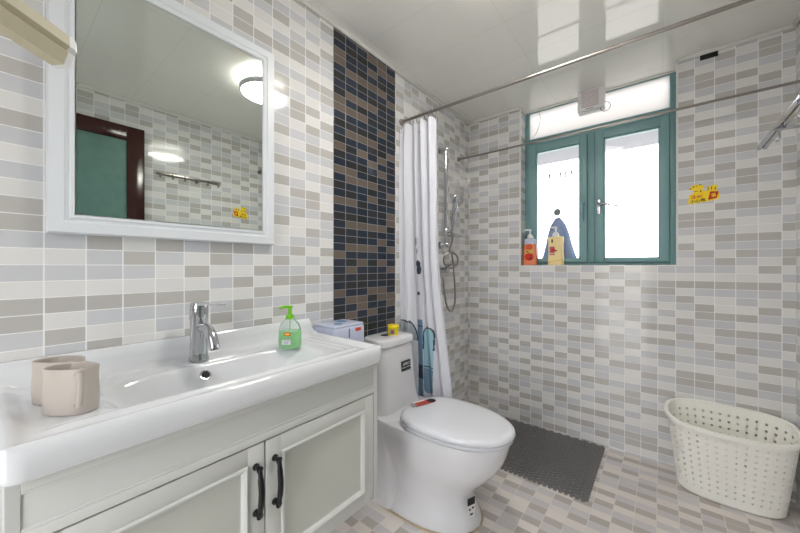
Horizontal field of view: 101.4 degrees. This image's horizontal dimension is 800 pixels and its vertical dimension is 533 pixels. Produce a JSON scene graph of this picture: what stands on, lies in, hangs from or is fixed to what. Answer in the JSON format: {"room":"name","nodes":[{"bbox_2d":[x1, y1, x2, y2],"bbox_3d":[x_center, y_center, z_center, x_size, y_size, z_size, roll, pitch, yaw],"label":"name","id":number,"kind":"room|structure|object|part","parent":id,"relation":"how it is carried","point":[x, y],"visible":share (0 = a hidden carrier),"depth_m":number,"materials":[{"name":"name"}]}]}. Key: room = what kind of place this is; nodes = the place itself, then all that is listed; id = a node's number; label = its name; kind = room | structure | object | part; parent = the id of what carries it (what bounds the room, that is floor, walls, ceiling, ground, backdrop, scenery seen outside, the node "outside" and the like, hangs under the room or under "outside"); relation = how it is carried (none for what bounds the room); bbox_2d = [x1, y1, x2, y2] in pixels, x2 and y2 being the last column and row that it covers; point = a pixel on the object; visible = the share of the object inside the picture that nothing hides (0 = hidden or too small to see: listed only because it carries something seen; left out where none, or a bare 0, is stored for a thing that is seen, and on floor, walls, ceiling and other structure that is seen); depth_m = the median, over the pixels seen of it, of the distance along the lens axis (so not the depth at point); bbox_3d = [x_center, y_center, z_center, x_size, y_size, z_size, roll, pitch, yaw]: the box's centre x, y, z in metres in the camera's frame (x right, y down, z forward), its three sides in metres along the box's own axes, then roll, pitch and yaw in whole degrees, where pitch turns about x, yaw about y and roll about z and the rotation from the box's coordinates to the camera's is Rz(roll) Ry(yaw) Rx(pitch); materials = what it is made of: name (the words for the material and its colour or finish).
{"room":"bathroom","nodes":[
{"label":"bathroom","id":0,"kind":"room"},
{"bbox_2d":[0,0,467,401],"bbox_3d":[-0.433,-0.015,1.538,0.100,2.342,3.458,0,0,39],"label":"wall","id":1,"kind":"structure","parent":0,"point":[60,293],"depth_m":1.20,"materials":[{"name":"tile"}]},
{"bbox_2d":[45,0,273,244],"bbox_3d":[-0.711,-0.472,1.083,0.033,0.770,0.627,0,0,39],"label":"wall mirror","id":2,"kind":"object","parent":1,"relation":"attached to","point":[160,125],"visible":1,"depth_m":1.01,"materials":[{"name":"white mirror"}]},
{"bbox_2d":[0,364,376,532],"bbox_3d":[-0.511,0.609,0.994,0.455,0.505,0.888,0,0,39],"label":"vanity cabinet","id":3,"kind":"object","parent":1,"relation":"attached to","point":[304,460],"visible":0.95,"depth_m":0.82,"materials":[{"name":"white paint"}]},
{"bbox_3d":[-0.501,0.660,0.716,0.018,0.385,0.422,0,0,39],"label":"door","id":4,"kind":"part","parent":3,"relation":"part of","materials":[{"name":"white paint"}]},
{"bbox_3d":[-0.495,0.660,0.711,0.014,0.295,0.332,0,0,39],"label":"moulding","id":5,"kind":"part","parent":3,"relation":"part of","materials":[{"name":"white paint"}]},
{"bbox_3d":[-0.504,0.660,0.718,0.008,0.295,0.332,0,0,39],"label":"door panel","id":6,"kind":"part","parent":3,"relation":"part of","materials":[{"name":"white wood"}]},
{"bbox_2d":[0,318,380,487],"bbox_3d":[-0.516,0.321,1.000,0.441,0.178,0.919,0,0,39],"label":"washbasin","id":7,"kind":"object","parent":3,"relation":"in","point":[150,390],"visible":0.85,"depth_m":0.84,"materials":[{"name":"white ceramic"}]},
{"bbox_2d":[31,355,89,404],"bbox_3d":[-0.759,0.257,0.745,0.130,0.094,0.062,0,0,-2],"label":"mug","id":8,"kind":"object","parent":7,"relation":"in","point":[38,365],"visible":0.33,"depth_m":0.72,"materials":[{"name":"beige ceramic"}]},
{"bbox_2d":[42,362,99,415],"bbox_3d":[-0.686,0.257,0.691,0.115,0.094,0.065,0,0,10],"label":"mug","id":9,"kind":"object","parent":7,"relation":"in","point":[69,388],"visible":1,"depth_m":0.67,"materials":[{"name":"beige ceramic"}]},
{"bbox_3d":[-0.650,0.252,0.663,0.036,0.074,0.010,0,0,34],"label":"handle","id":10,"kind":"part","parent":9,"relation":"part of","materials":[{"name":"beige ceramic"}]},
{"bbox_2d":[188,302,224,361],"bbox_3d":[-0.609,0.208,1.033,0.160,0.188,0.058,0,0,33],"label":"faucet","id":11,"kind":"object","parent":7,"relation":"on","point":[203,336],"visible":1,"depth_m":1.04,"materials":[{"name":"silver metal"}]},
{"bbox_3d":[-0.618,0.126,1.038,0.135,0.022,0.053,0,0,33],"label":"lever","id":12,"kind":"part","parent":11,"relation":"part of","materials":[{"name":"silver metal"}]},
{"bbox_3d":[-0.595,0.215,1.016,0.119,0.075,0.030,0,0,39],"label":"spout","id":13,"kind":"part","parent":11,"relation":"part of","materials":[{"name":"silver metal"}]},
{"bbox_2d":[278,305,301,348],"bbox_3d":[-0.413,0.225,1.228,0.077,0.158,0.071,0,0,39],"label":"hand soap bottle","id":14,"kind":"object","parent":7,"relation":"on","point":[289,337],"visible":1,"depth_m":1.21,"materials":[{"name":"green plastic"}]},
{"bbox_3d":[-0.363,0.584,0.845,0.037,0.138,0.018,0,0,39],"label":"handle","id":15,"kind":"part","parent":3,"relation":"part of","materials":[{"name":"black metal"}]},
{"bbox_3d":[-0.329,0.584,0.887,0.037,0.138,0.018,0,0,39],"label":"handle","id":16,"kind":"part","parent":3,"relation":"part of","materials":[{"name":"black metal"}]},
{"bbox_3d":[-0.236,0.660,1.047,0.018,0.385,0.419,0,0,39],"label":"door","id":17,"kind":"part","parent":3,"relation":"part of","materials":[{"name":"white paint"}]},
{"bbox_3d":[-0.238,0.660,1.049,0.008,0.295,0.329,0,0,39],"label":"door panel","id":18,"kind":"part","parent":3,"relation":"part of","materials":[{"name":"white wood"}]},
{"bbox_3d":[-0.230,0.660,1.042,0.014,0.295,0.329,0,0,39],"label":"moulding","id":19,"kind":"part","parent":3,"relation":"part of","materials":[{"name":"white paint"}]},
{"bbox_2d":[314,319,363,341],"bbox_3d":[-0.282,0.326,1.523,0.153,0.131,0.185,0,0,39],"label":"tissue box","id":20,"kind":"object","parent":1,"relation":"attached to","point":[344,328],"visible":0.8,"depth_m":1.48,"materials":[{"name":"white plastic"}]},
{"bbox_3d":[-0.282,0.267,1.524,0.143,0.012,0.177,0,0,39],"label":"holder lid","id":21,"kind":"part","parent":20,"relation":"part of","materials":[{"name":"white plastic"}]},
{"bbox_2d":[333,27,394,337],"bbox_3d":[-0.179,-0.015,1.779,0.006,2.342,0.472,0,0,39],"label":"mosaic strip","id":22,"kind":"object","parent":1,"relation":"attached to","point":[363,85],"visible":0.5,"depth_m":1.75,"materials":[{"name":"tile"}]},
{"bbox_2d":[298,0,468,124],"bbox_3d":[-0.421,-1.176,1.464,0.012,0.020,3.158,0,0,39],"label":"trim","id":23,"kind":"structure","parent":1,"relation":"attached to","point":[304,2],"depth_m":1.79,"materials":[{"name":"white"}]},
{"bbox_2d":[439,263,454,273],"bbox_3d":[0.304,0.018,2.249,0.159,0.077,0.180,0,0,39],"label":"shower mixer","id":24,"kind":"object","parent":1,"relation":"attached to","point":[444,269],"visible":0.65,"depth_m":2.24,"materials":[{"name":"silver metal"}]},
{"bbox_3d":[0.335,0.002,2.231,0.089,0.046,0.024,0,0,39],"label":"mixer lever","id":25,"kind":"part","parent":24,"relation":"part of","materials":[{"name":"silver metal"}]},
{"bbox_2d":[438,146,463,247],"bbox_3d":[0.379,-0.491,2.351,0.209,0.723,0.120,0,0,-32],"label":"bar","id":26,"kind":"object","parent":1,"relation":"attached to","point":[446,230],"visible":0.95,"depth_m":2.31,"materials":[{"name":"silver metal"}]},
{"bbox_2d":[442,195,462,312],"bbox_3d":[0.368,-0.090,2.296,0.151,0.825,0.045,0,0,-7],"label":"shower","id":27,"kind":"object","parent":26,"relation":"hanging from","point":[457,200],"visible":0.98,"depth_m":2.29,"materials":[{"name":"silver metal"}]},
{"bbox_3d":[0.382,-0.337,2.294,0.040,0.220,0.061,0,0,39],"label":"handle","id":28,"kind":"part","parent":27,"relation":"part of","materials":[{"name":"silver metal"}]},
{"bbox_3d":[0.404,-0.214,2.367,0.116,0.012,0.151,0,0,39],"label":"soap dish","id":29,"kind":"part","parent":26,"relation":"part of","materials":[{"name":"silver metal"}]},
{"bbox_2d":[399,0,754,125],"bbox_3d":[0.693,-0.884,1.456,1.759,0.038,0.038,0,0,39],"label":"curtain rod","id":30,"kind":"object","parent":1,"relation":"attached to","point":[741,2],"visible":0.93,"depth_m":1.35,"materials":[{"name":"silver metal"}]},
{"bbox_2d":[399,108,452,397],"bbox_3d":[0.150,0.022,1.901,0.349,1.839,0.076,0,0,35],"label":"shower curtain","id":31,"kind":"object","parent":30,"relation":"hanging from","point":[421,306],"visible":0.88,"depth_m":1.92,"materials":[{"name":"white fabric"}]},
{"bbox_2d":[457,80,799,161],"bbox_3d":[1.144,-0.839,2.018,1.759,0.038,0.038,0,0,39],"label":"curtain rod","id":32,"kind":"object","parent":1,"relation":"attached to","point":[459,159],"visible":1,"depth_m":1.82,"materials":[{"name":"silver metal"}]},
{"bbox_2d":[306,0,799,121],"bbox_3d":[0.292,-1.226,0.956,1.960,0.080,3.458,0,0,39],"label":"ceiling","id":33,"kind":"structure","parent":0,"point":[455,50],"depth_m":1.69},
{"bbox_2d":[330,417,799,532],"bbox_3d":[0.308,1.206,0.976,1.960,0.100,3.508,0,0,39],"label":"floor","id":34,"kind":"structure","parent":0,"point":[630,493],"depth_m":1.55,"materials":[{"name":"tile"}]},
{"bbox_2d":[364,331,515,532],"bbox_3d":[0.174,0.763,1.597,0.762,0.788,0.384,0,0,39],"label":"toilet","id":35,"kind":"object","parent":34,"relation":"on","point":[434,453],"visible":0.94,"depth_m":1.47,"materials":[{"name":"white ceramic"}]},
{"bbox_3d":[-0.059,0.395,1.784,0.164,0.045,0.286,0,0,39],"label":"tank lid","id":36,"kind":"part","parent":35,"relation":"part of","materials":[{"name":"white ceramic"}]},
{"bbox_2d":[387,324,398,334],"bbox_3d":[-0.037,0.345,1.792,0.065,0.053,0.066,0,0,39],"label":"tub","id":37,"kind":"object","parent":35,"relation":"on","point":[393,329],"visible":0.99,"depth_m":1.77,"materials":[{"name":"yellow plastic"}]},
{"bbox_3d":[-0.037,0.326,1.792,0.065,0.015,0.065,0,0,39],"label":"lid","id":38,"kind":"part","parent":37,"relation":"part of","materials":[{"name":"yellow plastic"}]},
{"bbox_3d":[-0.042,0.585,1.770,0.209,0.332,0.340,0,0,39],"label":"tank","id":39,"kind":"part","parent":35,"relation":"part of","materials":[{"name":"white ceramic"}]},
{"bbox_3d":[0.266,0.709,1.523,0.526,0.037,0.384,0,0,39],"label":"seat lid","id":40,"kind":"part","parent":35,"relation":"part of","materials":[{"name":"white plastic"}]},
{"bbox_2d":[500,416,604,501],"bbox_3d":[0.846,1.149,2.049,0.677,0.011,0.628,0,0,39],"label":"mat","id":41,"kind":"object","parent":34,"relation":"on","point":[547,451],"visible":0.7,"depth_m":1.94,"materials":[{"name":"grey rubber"}]},
{"bbox_2d":[664,398,799,518],"bbox_3d":[1.647,0.945,1.645,0.496,0.416,0.283,0,0,39],"label":"laundry basket","id":42,"kind":"object","parent":34,"relation":"on","point":[765,490],"visible":1,"depth_m":1.59,"materials":[{"name":"white plastic"}]},
{"bbox_2d":[468,28,795,502],"bbox_3d":[1.302,-0.015,2.216,1.760,2.342,0.170,0,0,39],"label":"wall","id":43,"kind":"structure","parent":0,"point":[596,354],"depth_m":1.90,"materials":[{"name":"tile"}]},
{"bbox_2d":[469,107,519,124],"bbox_3d":[0.724,-1.176,2.562,0.424,0.020,0.012,0,0,39],"label":"trim","id":44,"kind":"structure","parent":43,"relation":"attached to","point":[517,108],"depth_m":2.54,"materials":[{"name":"white"}]},
{"bbox_2d":[523,229,536,264],"bbox_3d":[0.971,-0.145,2.441,0.098,0.269,0.054,0,0,39],"label":"pump bottle","id":45,"kind":"object","parent":43,"relation":"on","point":[530,248],"visible":0.97,"depth_m":2.42,"materials":[{"name":"orange plastic"}]},
{"bbox_2d":[548,227,563,264],"bbox_3d":[1.106,-0.147,2.323,0.106,0.273,0.054,0,0,39],"label":"pump bottle","id":46,"kind":"object","parent":43,"relation":"on","point":[555,243],"visible":0.99,"depth_m":2.30,"materials":[{"name":"yellow plastic"}]},
{"bbox_2d":[519,63,677,264],"bbox_3d":[1.243,-0.588,2.156,0.900,1.156,0.009,0,0,39],"label":"trim","id":47,"kind":"structure","parent":43,"relation":"attached to","point":[676,63],"depth_m":1.88,"materials":[{"name":"white"}]},
{"bbox_2d":[525,70,675,264],"bbox_3d":[1.316,-0.598,2.247,0.894,1.176,0.107,0,0,39],"label":"window","id":48,"kind":"structure","parent":43,"relation":"in","point":[658,94],"depth_m":2.21,"materials":[{"name":"teal metal"}]},
{"bbox_2d":[553,209,560,215],"bbox_3d":[1.164,-0.400,2.417,0.052,0.052,0.022,0,0,39],"label":"cup","id":49,"kind":"object","parent":48,"relation":"attached to","point":[557,212],"depth_m":2.41,"materials":[{"name":"grey"}]},
{"bbox_3d":[1.150,-0.473,2.397,0.392,0.887,0.042,0,0,39],"label":"sash","id":50,"kind":"part","parent":48,"relation":"part of","materials":[{"name":"white glass"}]},
{"bbox_2d":[542,209,576,257],"bbox_3d":[1.186,-0.230,2.448,0.262,0.392,0.098,0,0,39],"label":"hanging cloth","id":51,"kind":"object","parent":48,"relation":"hanging from","point":[568,250],"visible":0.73,"depth_m":2.42,"materials":[{"name":"blue fabric"}]},
{"bbox_3d":[1.260,-0.384,2.256,0.024,0.140,0.040,0,0,39],"label":"sash handle","id":52,"kind":"part","parent":48,"relation":"part of","materials":[{"name":"teal metal"}]},
{"bbox_2d":[578,85,610,116],"bbox_3d":[1.308,-1.102,2.203,0.190,0.166,0.085,0,0,39],"label":"box","id":53,"kind":"object","parent":48,"relation":"attached to","point":[590,101],"visible":1,"depth_m":2.19,"materials":[{"name":"white plastic"}]},
{"bbox_2d":[581,88,597,107],"bbox_3d":[1.267,-1.123,2.186,0.099,0.104,0.008,0,0,39],"label":"grille","id":54,"kind":"object","parent":53,"relation":"attached to","point":[589,98],"depth_m":2.18,"materials":[{"name":"white plastic"}]},
{"bbox_3d":[1.330,-1.071,2.270,0.836,0.205,0.006,0,0,39],"label":"transom panel","id":55,"kind":"part","parent":48,"relation":"part of","materials":[{"name":"white glass"}]},
{"bbox_3d":[1.372,-0.404,2.162,0.129,0.100,0.045,0,0,39],"label":"sash handle","id":56,"kind":"part","parent":48,"relation":"part of","materials":[{"name":"silver metal"}]},
{"bbox_3d":[1.493,-0.473,2.121,0.392,0.887,0.042,0,0,39],"label":"sash","id":57,"kind":"part","parent":48,"relation":"part of","materials":[{"name":"white glass"}]},
{"bbox_2d":[688,184,719,204],"bbox_3d":[1.676,-0.403,1.805,0.131,0.108,0.001,0,0,39],"label":"sticker","id":58,"kind":"object","parent":43,"relation":"attached to","point":[699,195],"visible":1,"depth_m":1.81,"materials":[{"name":"yellow paper"}]},
{"bbox_3d":[1.706,-0.388,1.781,0.042,0.046,0.001,0,0,39],"label":"panel","id":59,"kind":"part","parent":58,"relation":"part of","materials":[{"name":"red"}]},
{"bbox_2d":[700,51,717,60],"bbox_3d":[1.691,-1.159,1.791,0.072,0.038,0.006,0,0,39],"label":"air vent","id":60,"kind":"object","parent":43,"relation":"in","point":[712,54],"visible":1,"depth_m":1.79,"materials":[{"name":"black plastic"}]},
{"bbox_2d":[678,24,795,61],"bbox_3d":[1.759,-1.176,1.732,0.442,0.020,0.012,0,0,39],"label":"trim","id":61,"kind":"structure","parent":43,"relation":"attached to","point":[788,27],"depth_m":1.71,"materials":[{"name":"white"}]},
{"bbox_2d":[796,21,799,508],"bbox_3d":[1.018,-0.015,0.375,0.100,2.342,3.458,0,0,39],"label":"wall","id":62,"kind":"structure","parent":0,"point":[798,25],"depth_m":1.57,"materials":[{"name":"tile"}]},
{"bbox_2d":[755,91,799,150],"bbox_3d":[1.538,-0.529,1.240,0.169,0.076,0.628,0,0,39],"label":"towel rack","id":63,"kind":"object","parent":62,"relation":"attached to","point":[793,110],"visible":1,"depth_m":1.26,"materials":[{"name":"silver metal"}]},
{"bbox_3d":[1.497,-0.555,1.273,0.024,0.024,0.628,0,0,39],"label":"rail","id":64,"kind":"part","parent":63,"relation":"part of","materials":[{"name":"silver metal"}]},
{"bbox_3d":[1.546,-0.534,1.247,0.165,0.044,0.044,0,0,39],"label":"arm","id":65,"kind":"part","parent":63,"relation":"part of","materials":[{"name":"silver metal"}]},
{"bbox_2d":[793,12,799,27],"bbox_3d":[0.943,-1.176,0.371,0.012,0.020,3.158,0,0,39],"label":"trim","id":66,"kind":"structure","parent":62,"relation":"attached to","point":[797,20],"depth_m":1.56,"materials":[{"name":"white"}]},
{"bbox_3d":[-0.758,-0.015,-0.354,1.760,2.342,0.100,0,0,39],"label":"wall","id":67,"kind":"structure","parent":0,"visible":0},
{"bbox_2d":[0,0,76,68],"bbox_3d":[-0.642,-0.433,0.127,0.032,0.154,0.943,0,0,5],"label":"bar","id":68,"kind":"object","parent":67,"relation":"attached to","point":[19,22],"visible":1,"depth_m":0.54,"materials":[{"name":"beige plastic"}]},
{"label":"outside","id":69,"kind":"structure","parent":0,"visible":0},
{"bbox_2d":[538,130,657,165],"bbox_3d":[1.705,-1.064,2.607,3.800,0.100,0.700,0,0,39],"label":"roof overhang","id":70,"kind":"object","parent":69,"point":[647,138],"visible":0.1,"depth_m":2.79,"materials":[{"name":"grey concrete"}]},
{"bbox_2d":[539,156,657,180],"bbox_3d":[1.705,-0.895,2.607,3.800,0.248,0.020,0,0,39],"label":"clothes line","id":71,"kind":"object","parent":70,"relation":"hanging from","point":[571,171],"visible":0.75,"depth_m":2.82,"materials":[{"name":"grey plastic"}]}
]}

